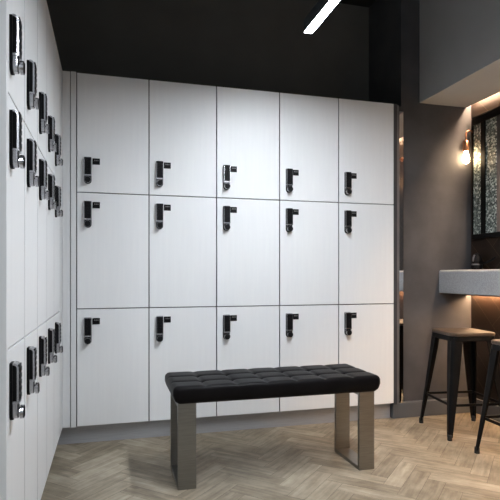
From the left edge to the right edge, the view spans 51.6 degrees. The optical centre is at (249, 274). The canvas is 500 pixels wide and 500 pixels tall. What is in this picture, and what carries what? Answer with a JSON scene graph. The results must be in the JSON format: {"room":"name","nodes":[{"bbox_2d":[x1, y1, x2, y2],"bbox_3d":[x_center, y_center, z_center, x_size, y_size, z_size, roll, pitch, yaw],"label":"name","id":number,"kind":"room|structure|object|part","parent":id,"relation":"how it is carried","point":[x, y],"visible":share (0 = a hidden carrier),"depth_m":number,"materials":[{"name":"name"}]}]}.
{"room":"changing room","nodes":[
{"label":"changing room","id":0,"kind":"room"},
{"bbox_2d":[46,0,368,100],"bbox_3d":[-0.466,-0.565,3.782,2.903,3.130,0.100,0,0,-15],"label":"ceiling","id":1,"kind":"structure","parent":0,"point":[260,45],"depth_m":3.80,"materials":[{"name":"black paint"}]},
{"bbox_2d":[41,412,499,499],"bbox_3d":[0.532,1.001,1.245,3.485,0.001,5.320,0,0,-15],"label":"floor","id":2,"kind":"structure","parent":0,"point":[414,460],"depth_m":2.70,"materials":[{"name":"brown wood"}]},
{"bbox_2d":[0,0,7,499],"bbox_3d":[-0.874,-0.092,1.272,0.508,2.185,0.019,0,0,-15],"label":"panel","id":3,"kind":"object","parent":2,"relation":"on","point":[3,3],"depth_m":1.33,"materials":[{"name":"white laminate"}]},
{"bbox_2d":[8,338,24,499],"bbox_3d":[-0.900,0.543,1.437,0.536,0.688,0.306,0,0,-15],"label":"locker","id":4,"kind":"object","parent":2,"relation":"on","point":[16,352],"visible":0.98,"depth_m":1.45,"materials":[{"name":"white laminate"}]},
{"bbox_2d":[8,94,24,347],"bbox_3d":[-0.900,-0.143,1.437,0.536,0.682,0.306,0,0,-15],"label":"locker","id":5,"kind":"object","parent":4,"relation":"on","point":[16,126],"visible":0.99,"depth_m":1.47,"materials":[{"name":"white laminate"}]},
{"bbox_2d":[8,0,24,120],"bbox_3d":[-0.900,-0.835,1.437,0.536,0.699,0.306,0,0,-15],"label":"locker","id":6,"kind":"object","parent":5,"relation":"on","point":[16,8],"visible":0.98,"depth_m":1.42,"materials":[{"name":"white laminate"}]},
{"bbox_3d":[-0.624,-0.567,1.415,0.016,0.037,0.037,0,0,-15],"label":"lock knob","id":7,"kind":"part","parent":6,"relation":"part of","materials":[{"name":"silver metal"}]},
{"bbox_3d":[-0.624,-0.310,1.415,0.016,0.037,0.037,0,0,-15],"label":"lock knob","id":8,"kind":"part","parent":5,"relation":"part of","materials":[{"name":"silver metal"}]},
{"bbox_3d":[-0.624,0.373,1.415,0.016,0.037,0.037,0,0,-15],"label":"lock knob","id":9,"kind":"part","parent":4,"relation":"part of","materials":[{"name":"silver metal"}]},
{"bbox_2d":[22,329,39,499],"bbox_3d":[-0.981,0.543,1.733,0.536,0.688,0.306,0,0,-15],"label":"locker","id":10,"kind":"object","parent":2,"relation":"on","point":[32,387],"visible":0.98,"depth_m":1.72,"materials":[{"name":"white laminate"}]},
{"bbox_2d":[25,125,39,335],"bbox_3d":[-0.981,-0.143,1.733,0.536,0.682,0.306,0,0,-15],"label":"locker","id":11,"kind":"object","parent":10,"relation":"on","point":[32,181],"visible":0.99,"depth_m":1.72,"materials":[{"name":"white laminate"}]},
{"bbox_2d":[23,0,39,143],"bbox_3d":[-0.981,-0.835,1.733,0.536,0.699,0.306,0,0,-15],"label":"locker","id":12,"kind":"object","parent":11,"relation":"on","point":[32,103],"visible":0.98,"depth_m":1.72,"materials":[{"name":"white laminate"}]},
{"bbox_3d":[-0.706,-0.567,1.711,0.016,0.037,0.037,0,0,-15],"label":"lock knob","id":13,"kind":"part","parent":12,"relation":"part of","materials":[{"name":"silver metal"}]},
{"bbox_3d":[-0.706,-0.310,1.711,0.016,0.037,0.037,0,0,-15],"label":"lock knob","id":14,"kind":"part","parent":11,"relation":"part of","materials":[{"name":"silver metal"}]},
{"bbox_3d":[-0.706,0.373,1.711,0.016,0.037,0.037,0,0,-15],"label":"lock knob","id":15,"kind":"part","parent":10,"relation":"part of","materials":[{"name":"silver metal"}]},
{"bbox_2d":[35,322,49,499],"bbox_3d":[-1.062,0.543,2.029,0.536,0.688,0.306,0,0,-15],"label":"locker","id":16,"kind":"object","parent":2,"relation":"on","point":[43,370],"visible":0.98,"depth_m":2.03,"materials":[{"name":"white laminate"}]},
{"bbox_2d":[37,147,49,326],"bbox_3d":[-1.062,-0.143,2.029,0.536,0.682,0.306,0,0,-15],"label":"locker","id":17,"kind":"object","parent":16,"relation":"on","point":[43,194],"visible":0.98,"depth_m":2.03,"materials":[{"name":"white laminate"}]},
{"bbox_2d":[37,0,49,160],"bbox_3d":[-1.062,-0.835,2.029,0.536,0.699,0.306,0,0,-15],"label":"locker","id":18,"kind":"object","parent":17,"relation":"on","point":[43,128],"visible":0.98,"depth_m":2.03,"materials":[{"name":"white laminate"}]},
{"bbox_3d":[-0.787,-0.567,2.007,0.016,0.037,0.037,0,0,-15],"label":"lock knob","id":19,"kind":"part","parent":18,"relation":"part of","materials":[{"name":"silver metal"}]},
{"bbox_3d":[-0.787,-0.310,2.007,0.016,0.037,0.037,0,0,-15],"label":"lock knob","id":20,"kind":"part","parent":17,"relation":"part of","materials":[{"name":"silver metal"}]},
{"bbox_3d":[-0.787,0.373,2.007,0.016,0.037,0.037,0,0,-15],"label":"lock knob","id":21,"kind":"part","parent":16,"relation":"part of","materials":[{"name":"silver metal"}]},
{"bbox_2d":[45,316,56,476],"bbox_3d":[-1.143,0.543,2.325,0.536,0.688,0.306,0,0,-15],"label":"locker","id":22,"kind":"object","parent":2,"relation":"on","point":[51,358],"visible":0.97,"depth_m":2.34,"materials":[{"name":"white laminate"}]},
{"bbox_2d":[47,165,56,319],"bbox_3d":[-1.143,-0.143,2.325,0.536,0.682,0.306,0,0,-15],"label":"locker","id":23,"kind":"object","parent":22,"relation":"on","point":[51,204],"visible":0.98,"depth_m":2.34,"materials":[{"name":"white laminate"}]},
{"bbox_2d":[47,5,56,174],"bbox_3d":[-1.143,-0.835,2.325,0.536,0.699,0.306,0,0,-15],"label":"locker","id":24,"kind":"object","parent":23,"relation":"on","point":[51,146],"visible":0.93,"depth_m":2.34,"materials":[{"name":"white laminate"}]},
{"bbox_3d":[-0.868,-0.567,2.303,0.016,0.037,0.037,0,0,-15],"label":"lock knob","id":25,"kind":"part","parent":24,"relation":"part of","materials":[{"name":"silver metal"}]},
{"bbox_3d":[-0.868,-0.310,2.303,0.016,0.037,0.037,0,0,-15],"label":"lock knob","id":26,"kind":"part","parent":23,"relation":"part of","materials":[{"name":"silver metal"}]},
{"bbox_3d":[-0.868,0.373,2.303,0.016,0.037,0.037,0,0,-15],"label":"lock knob","id":27,"kind":"part","parent":22,"relation":"part of","materials":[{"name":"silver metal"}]},
{"bbox_2d":[53,312,62,453],"bbox_3d":[-1.225,0.543,2.621,0.536,0.688,0.306,0,0,-15],"label":"locker","id":28,"kind":"object","parent":2,"relation":"on","point":[57,325],"visible":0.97,"depth_m":2.60,"materials":[{"name":"white laminate"}]},
{"bbox_2d":[54,180,62,313],"bbox_3d":[-1.225,-0.143,2.621,0.536,0.682,0.306,0,0,-15],"label":"locker","id":29,"kind":"object","parent":28,"relation":"on","point":[58,213],"visible":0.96,"depth_m":2.63,"materials":[{"name":"white laminate"}]},
{"bbox_3d":[-1.010,-0.143,2.680,0.019,0.678,0.301,0,0,-15],"label":"door","id":30,"kind":"part","parent":29,"relation":"part of","materials":[{"name":"white laminate"}]},
{"bbox_2d":[54,36,62,185],"bbox_3d":[-1.225,-0.835,2.621,0.536,0.699,0.306,0,0,-15],"label":"locker","id":31,"kind":"object","parent":29,"relation":"on","point":[58,161],"visible":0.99,"depth_m":2.66,"materials":[{"name":"white laminate"}]},
{"bbox_3d":[-1.010,-0.835,2.680,0.019,0.694,0.301,0,0,-15],"label":"door","id":32,"kind":"part","parent":31,"relation":"part of","materials":[{"name":"white laminate"}]},
{"bbox_2d":[58,62,61,433],"bbox_3d":[-1.075,-0.148,2.913,0.020,2.073,0.172,0,0,-15],"label":"trim","id":33,"kind":"structure","parent":28,"relation":"attached to","point":[60,311],"depth_m":2.94,"materials":[{"name":"grey wood"}]},
{"bbox_2d":[77,308,148,425],"bbox_3d":[-0.877,0.543,3.313,0.415,0.688,0.566,0,0,-15],"label":"locker","id":34,"kind":"object","parent":2,"relation":"on","point":[112,343],"visible":1,"depth_m":3.07,"materials":[{"name":"white laminate"}]},
{"bbox_2d":[62,71,76,427],"bbox_3d":[-1.056,-0.148,3.020,0.082,2.073,0.036,0,0,-15],"label":"filler panel","id":35,"kind":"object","parent":34,"relation":"attached to","point":[69,80],"depth_m":3.01,"materials":[{"name":"white laminate"}]},
{"bbox_3d":[-0.945,0.385,3.009,0.037,0.037,0.016,0,0,-15],"label":"lock knob","id":36,"kind":"part","parent":34,"relation":"part of","materials":[{"name":"black metal"}]},
{"bbox_3d":[-0.906,0.272,3.047,0.042,0.037,0.004,0,0,-15],"label":"number plate","id":37,"kind":"part","parent":34,"relation":"part of","materials":[{"name":"black plastic"}]},
{"bbox_2d":[77,193,148,308],"bbox_3d":[-0.877,-0.143,3.313,0.415,0.682,0.566,0,0,-15],"label":"locker","id":38,"kind":"object","parent":34,"relation":"on","point":[112,229],"visible":1,"depth_m":3.07,"materials":[{"name":"white laminate"}]},
{"bbox_3d":[-0.945,-0.299,3.009,0.037,0.037,0.016,0,0,-15],"label":"lock knob","id":39,"kind":"part","parent":38,"relation":"part of","materials":[{"name":"black metal"}]},
{"bbox_3d":[-0.906,-0.411,3.047,0.042,0.037,0.004,0,0,-15],"label":"number plate","id":40,"kind":"part","parent":38,"relation":"part of","materials":[{"name":"black plastic"}]},
{"bbox_2d":[77,73,148,194],"bbox_3d":[-0.877,-0.835,3.313,0.415,0.699,0.566,0,0,-15],"label":"locker","id":41,"kind":"object","parent":38,"relation":"on","point":[112,111],"visible":1,"depth_m":3.07,"materials":[{"name":"white laminate"}]},
{"bbox_3d":[-0.945,-0.556,3.009,0.037,0.037,0.016,0,0,-15],"label":"lock knob","id":42,"kind":"part","parent":41,"relation":"part of","materials":[{"name":"black metal"}]},
{"bbox_3d":[-0.906,-0.668,3.047,0.042,0.037,0.004,0,0,-15],"label":"number plate","id":43,"kind":"part","parent":41,"relation":"part of","materials":[{"name":"black plastic"}]},
{"bbox_2d":[149,306,215,420],"bbox_3d":[-0.476,0.543,3.423,0.415,0.688,0.566,0,0,-15],"label":"locker","id":44,"kind":"object","parent":2,"relation":"on","point":[181,339],"visible":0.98,"depth_m":3.18,"materials":[{"name":"white laminate"}]},
{"bbox_3d":[-0.543,0.385,3.119,0.037,0.037,0.016,0,0,-15],"label":"lock knob","id":45,"kind":"part","parent":44,"relation":"part of","materials":[{"name":"black metal"}]},
{"bbox_3d":[-0.505,0.272,3.157,0.042,0.037,0.004,0,0,-15],"label":"number plate","id":46,"kind":"part","parent":44,"relation":"part of","materials":[{"name":"black plastic"}]},
{"bbox_2d":[149,195,215,306],"bbox_3d":[-0.476,-0.143,3.423,0.415,0.682,0.566,0,0,-15],"label":"locker","id":47,"kind":"object","parent":44,"relation":"on","point":[182,230],"visible":1,"depth_m":3.18,"materials":[{"name":"white laminate"}]},
{"bbox_3d":[-0.505,-0.411,3.157,0.042,0.037,0.004,0,0,-15],"label":"number plate","id":48,"kind":"part","parent":47,"relation":"part of","materials":[{"name":"black plastic"}]},
{"bbox_2d":[149,80,215,197],"bbox_3d":[-0.476,-0.835,3.423,0.415,0.699,0.566,0,0,-15],"label":"locker","id":49,"kind":"object","parent":47,"relation":"on","point":[182,116],"visible":1,"depth_m":3.18,"materials":[{"name":"white laminate"}]},
{"bbox_3d":[-0.543,-0.556,3.119,0.037,0.037,0.016,0,0,-15],"label":"lock knob","id":50,"kind":"part","parent":49,"relation":"part of","materials":[{"name":"black metal"}]},
{"bbox_3d":[-0.505,-0.668,3.157,0.042,0.037,0.004,0,0,-15],"label":"number plate","id":51,"kind":"part","parent":49,"relation":"part of","materials":[{"name":"black plastic"}]},
{"bbox_2d":[216,305,278,415],"bbox_3d":[-0.074,0.543,3.533,0.415,0.688,0.566,0,0,-15],"label":"locker","id":52,"kind":"object","parent":2,"relation":"on","point":[247,337],"visible":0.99,"depth_m":3.29,"materials":[{"name":"white laminate"}]},
{"bbox_3d":[-0.103,0.272,3.267,0.042,0.037,0.004,0,0,-15],"label":"number plate","id":53,"kind":"part","parent":52,"relation":"part of","materials":[{"name":"black plastic"}]},
{"bbox_2d":[216,198,278,305],"bbox_3d":[-0.074,-0.143,3.533,0.415,0.682,0.566,0,0,-15],"label":"locker","id":54,"kind":"object","parent":52,"relation":"on","point":[247,230],"visible":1,"depth_m":3.29,"materials":[{"name":"white laminate"}]},
{"bbox_3d":[-0.103,-0.411,3.267,0.042,0.037,0.004,0,0,-15],"label":"number plate","id":55,"kind":"part","parent":54,"relation":"part of","materials":[{"name":"black plastic"}]},
{"bbox_2d":[216,87,278,200],"bbox_3d":[-0.074,-0.835,3.533,0.415,0.699,0.566,0,0,-15],"label":"locker","id":56,"kind":"object","parent":54,"relation":"on","point":[247,121],"visible":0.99,"depth_m":3.29,"materials":[{"name":"white laminate"}]},
{"bbox_3d":[-0.103,-0.668,3.267,0.042,0.037,0.004,0,0,-15],"label":"number plate","id":57,"kind":"part","parent":56,"relation":"part of","materials":[{"name":"black plastic"}]},
{"bbox_2d":[165,364,379,489],"bbox_3d":[0.110,0.756,2.690,1.061,0.487,0.392,0,0,-15],"label":"bench","id":58,"kind":"object","parent":2,"relation":"on","point":[187,389],"visible":1,"depth_m":2.59,"materials":[{"name":"black leather"}]},
{"bbox_3d":[-0.332,0.799,2.553,0.086,0.402,0.300,0,0,-15],"label":"leg frame","id":59,"kind":"part","parent":58,"relation":"part of","materials":[{"name":"metal"}]},
{"bbox_2d":[165,364,379,403],"bbox_3d":[0.110,0.555,2.690,1.061,0.085,0.392,0,0,-15],"label":"cushion","id":60,"kind":"object","parent":58,"relation":"on","point":[188,387],"depth_m":2.56,"materials":[{"name":"black leather"}]},
{"bbox_3d":[0.560,0.799,2.798,0.086,0.402,0.300,0,0,-15],"label":"leg frame","id":61,"kind":"part","parent":58,"relation":"part of","materials":[{"name":"metal"}]},
{"bbox_2d":[278,304,337,410],"bbox_3d":[0.327,0.543,3.643,0.415,0.688,0.566,0,0,-15],"label":"locker","id":62,"kind":"object","parent":2,"relation":"on","point":[308,334],"visible":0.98,"depth_m":3.40,"materials":[{"name":"white laminate"}]},
{"bbox_3d":[0.298,0.272,3.377,0.042,0.037,0.004,0,0,-15],"label":"number plate","id":63,"kind":"part","parent":62,"relation":"part of","materials":[{"name":"black plastic"}]},
{"bbox_2d":[279,201,337,304],"bbox_3d":[0.327,-0.143,3.643,0.415,0.682,0.566,0,0,-15],"label":"locker","id":64,"kind":"object","parent":62,"relation":"on","point":[308,231],"visible":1,"depth_m":3.40,"materials":[{"name":"white laminate"}]},
{"bbox_3d":[0.298,-0.411,3.377,0.042,0.037,0.004,0,0,-15],"label":"number plate","id":65,"kind":"part","parent":64,"relation":"part of","materials":[{"name":"black plastic"}]},
{"bbox_2d":[278,93,337,202],"bbox_3d":[0.327,-0.835,3.643,0.415,0.699,0.566,0,0,-15],"label":"locker","id":66,"kind":"object","parent":64,"relation":"on","point":[308,125],"visible":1,"depth_m":3.40,"materials":[{"name":"white laminate"}]},
{"bbox_3d":[0.298,-0.668,3.377,0.042,0.037,0.004,0,0,-15],"label":"number plate","id":67,"kind":"part","parent":66,"relation":"part of","materials":[{"name":"black plastic"}]},
{"bbox_2d":[337,304,393,405],"bbox_3d":[0.729,0.543,3.753,0.415,0.688,0.566,0,0,-15],"label":"locker","id":68,"kind":"object","parent":2,"relation":"on","point":[365,331],"visible":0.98,"depth_m":3.52,"materials":[{"name":"white laminate"}]},
{"bbox_2d":[338,203,393,303],"bbox_3d":[0.729,-0.143,3.753,0.415,0.682,0.566,0,0,-15],"label":"locker","id":69,"kind":"object","parent":68,"relation":"on","point":[365,231],"visible":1,"depth_m":3.51,"materials":[{"name":"white laminate"}]},
{"bbox_3d":[0.700,-0.411,3.488,0.042,0.037,0.004,0,0,-15],"label":"number plate","id":70,"kind":"part","parent":69,"relation":"part of","materials":[{"name":"black plastic"}]},
{"bbox_2d":[337,99,393,204],"bbox_3d":[0.729,-0.835,3.753,0.415,0.699,0.566,0,0,-15],"label":"locker","id":71,"kind":"object","parent":69,"relation":"on","point":[365,128],"visible":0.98,"depth_m":3.51,"materials":[{"name":"white laminate"}]},
{"bbox_3d":[0.700,-0.668,3.488,0.042,0.037,0.004,0,0,-15],"label":"number plate","id":72,"kind":"part","parent":71,"relation":"part of","materials":[{"name":"black plastic"}]},
{"bbox_2d":[419,328,499,440],"bbox_3d":[1.370,0.679,3.334,0.407,0.642,0.406,0,0,-7],"label":"bar stool","id":73,"kind":"object","parent":2,"relation":"on","point":[456,338],"visible":0.97,"depth_m":3.22,"materials":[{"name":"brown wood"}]},
{"bbox_3d":[1.200,0.685,3.466,0.126,0.594,0.093,0,0,38],"label":"leg","id":74,"kind":"part","parent":73,"relation":"part of","materials":[{"name":"black paint"}]},
{"bbox_3d":[1.238,0.685,3.164,0.093,0.594,0.126,0,0,38],"label":"leg","id":75,"kind":"part","parent":73,"relation":"part of","materials":[{"name":"black paint"}]},
{"bbox_3d":[1.370,0.368,3.334,0.300,0.020,0.300,0,0,-7],"label":"seat","id":76,"kind":"part","parent":73,"relation":"part of","materials":[{"name":"brown wood"}]},
{"bbox_3d":[1.501,0.685,3.505,0.093,0.594,0.126,0,0,38],"label":"leg","id":77,"kind":"part","parent":73,"relation":"part of","materials":[{"name":"black paint"}]},
{"bbox_3d":[1.540,0.685,3.203,0.126,0.594,0.093,0,0,38],"label":"leg","id":78,"kind":"part","parent":73,"relation":"part of","materials":[{"name":"black paint"}]},
{"bbox_2d":[474,339,499,453],"bbox_3d":[1.499,0.679,2.757,0.407,0.642,0.406,0,0,-12],"label":"bar stool","id":79,"kind":"object","parent":2,"relation":"on","point":[495,347],"visible":1,"depth_m":2.86,"materials":[{"name":"black paint"}]},
{"bbox_3d":[1.499,0.368,2.757,0.300,0.020,0.300,0,0,-12],"label":"seat","id":80,"kind":"part","parent":79,"relation":"part of","materials":[{"name":"brown wood"}]},
{"bbox_2d":[339,0,375,6],"bbox_3d":[0.519,-2.180,1.293,3.685,0.100,5.420,0,0,-15],"label":"ceiling","id":81,"kind":"structure","parent":0,"point":[364,3],"depth_m":4.04,"materials":[{"name":"black paint"}]},
{"bbox_2d":[304,0,339,33],"bbox_3d":[0.511,-1.683,1.864,0.047,0.893,1.625,0,0,-15],"label":"linear light","id":82,"kind":"object","parent":81,"relation":"hanging from","point":[321,10],"visible":1,"depth_m":2.49,"materials":[{"name":"white plastic"}]},
{"bbox_2d":[369,0,470,400],"bbox_3d":[1.325,-0.565,4.029,0.682,3.130,0.570,0,0,-15],"label":"wall","id":83,"kind":"structure","parent":0,"point":[436,179],"depth_m":3.73,"materials":[{"name":"paint"}]},
{"bbox_2d":[57,397,469,444],"bbox_3d":[0.239,0.945,3.411,2.905,0.110,0.047,0,0,-15],"label":"baseboard","id":84,"kind":"structure","parent":83,"relation":"attached to","point":[132,430],"depth_m":3.35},
{"bbox_2d":[462,130,471,163],"bbox_3d":[1.596,-0.941,3.770,0.096,0.262,0.050,0,0,-15],"label":"wall sconce","id":85,"kind":"object","parent":83,"relation":"attached to","point":[466,158],"visible":1,"depth_m":3.75,"materials":[{"name":"white glass"}]},
{"bbox_2d":[463,140,468,151],"bbox_3d":[1.573,-0.941,3.764,0.045,0.082,0.045,0,0,-15],"label":"socket","id":86,"kind":"object","parent":85,"relation":"attached to","point":[465,143],"depth_m":3.75,"materials":[{"name":"gold metal"}]},
{"bbox_3d":[1.573,-0.855,3.764,0.050,0.090,0.050,0,0,-15],"label":"bulb","id":87,"kind":"part","parent":85,"relation":"part of","materials":[{"name":"white glass"}]},
{"bbox_2d":[420,0,499,107],"bbox_3d":[2.065,-1.681,1.422,0.434,0.898,4.850,0,0,-15],"label":"soffit","id":88,"kind":"structure","parent":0,"point":[460,39],"depth_m":3.37,"materials":[{"name":"grey paint"}]},
{"bbox_2d":[471,92,499,405],"bbox_3d":[2.275,-0.565,1.480,0.001,3.130,4.850,0,0,-15],"label":"wall","id":89,"kind":"structure","parent":0,"point":[485,311],"depth_m":3.68,"materials":[{"name":"paint"}]},
{"bbox_2d":[439,269,499,296],"bbox_3d":[2.063,0.057,1.732,0.272,0.186,4.250,0,0,-15],"label":"countertop","id":90,"kind":"structure","parent":89,"relation":"attached to","point":[479,282],"depth_m":3.42,"materials":[{"name":"grey stone"}]},
{"bbox_2d":[471,253,495,269],"bbox_3d":[1.638,-0.096,3.616,0.082,0.120,0.227,0,0,-15],"label":"appliance","id":91,"kind":"object","parent":90,"relation":"on","point":[477,263],"visible":0.96,"depth_m":3.66,"materials":[{"name":"black plastic"}]},
{"bbox_3d":[1.648,-0.101,3.581,0.017,0.055,0.153,0,0,-15],"label":"arm","id":92,"kind":"part","parent":91,"relation":"part of","materials":[{"name":"black plastic"}]},
{"bbox_2d":[472,106,499,238],"bbox_3d":[1.742,-0.703,3.362,0.029,0.885,0.843,0,0,-15],"label":"mirror","id":93,"kind":"object","parent":89,"relation":"attached to","point":[486,125],"visible":1,"depth_m":3.63,"materials":[{"name":"black paint"}]},
{"bbox_3d":[1.744,-0.691,3.363,0.010,0.793,0.379,0,0,-15],"label":"glass","id":94,"kind":"part","parent":93,"relation":"part of","materials":[{"name":"mirror"}]},
{"bbox_2d":[476,398,499,421],"bbox_3d":[2.271,0.948,1.454,0.020,0.104,4.803,0,0,-15],"label":"baseboard","id":95,"kind":"structure","parent":89,"relation":"attached to","point":[492,410],"depth_m":3.60,"materials":[{"name":"wood"}]},
{"bbox_3d":[0.978,-0.093,3.869,0.073,2.185,0.494,0,0,-15],"label":"wall","id":96,"kind":"structure","parent":0,"visible":0},
{"bbox_2d":[392,104,396,404],"bbox_3d":[0.936,-0.144,3.835,0.024,2.081,0.538,0,0,-15],"label":"trim","id":97,"kind":"structure","parent":96,"relation":"attached to","point":[395,105],"depth_m":3.58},
{"bbox_2d":[397,105,398,402],"bbox_3d":[1.025,-0.144,3.615,0.026,2.081,0.020,0,0,-15],"label":"trim","id":98,"kind":"structure","parent":96,"relation":"attached to","point":[397,105],"depth_m":3.61,"materials":[{"name":"grey metal"}]},
{"bbox_2d":[399,111,402,402],"bbox_3d":[1.058,-0.124,3.628,0.033,2.041,0.014,0,0,-15],"label":"strip","id":99,"kind":"object","parent":96,"relation":"attached to","point":[400,113],"visible":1,"depth_m":3.62,"materials":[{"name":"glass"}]}
]}

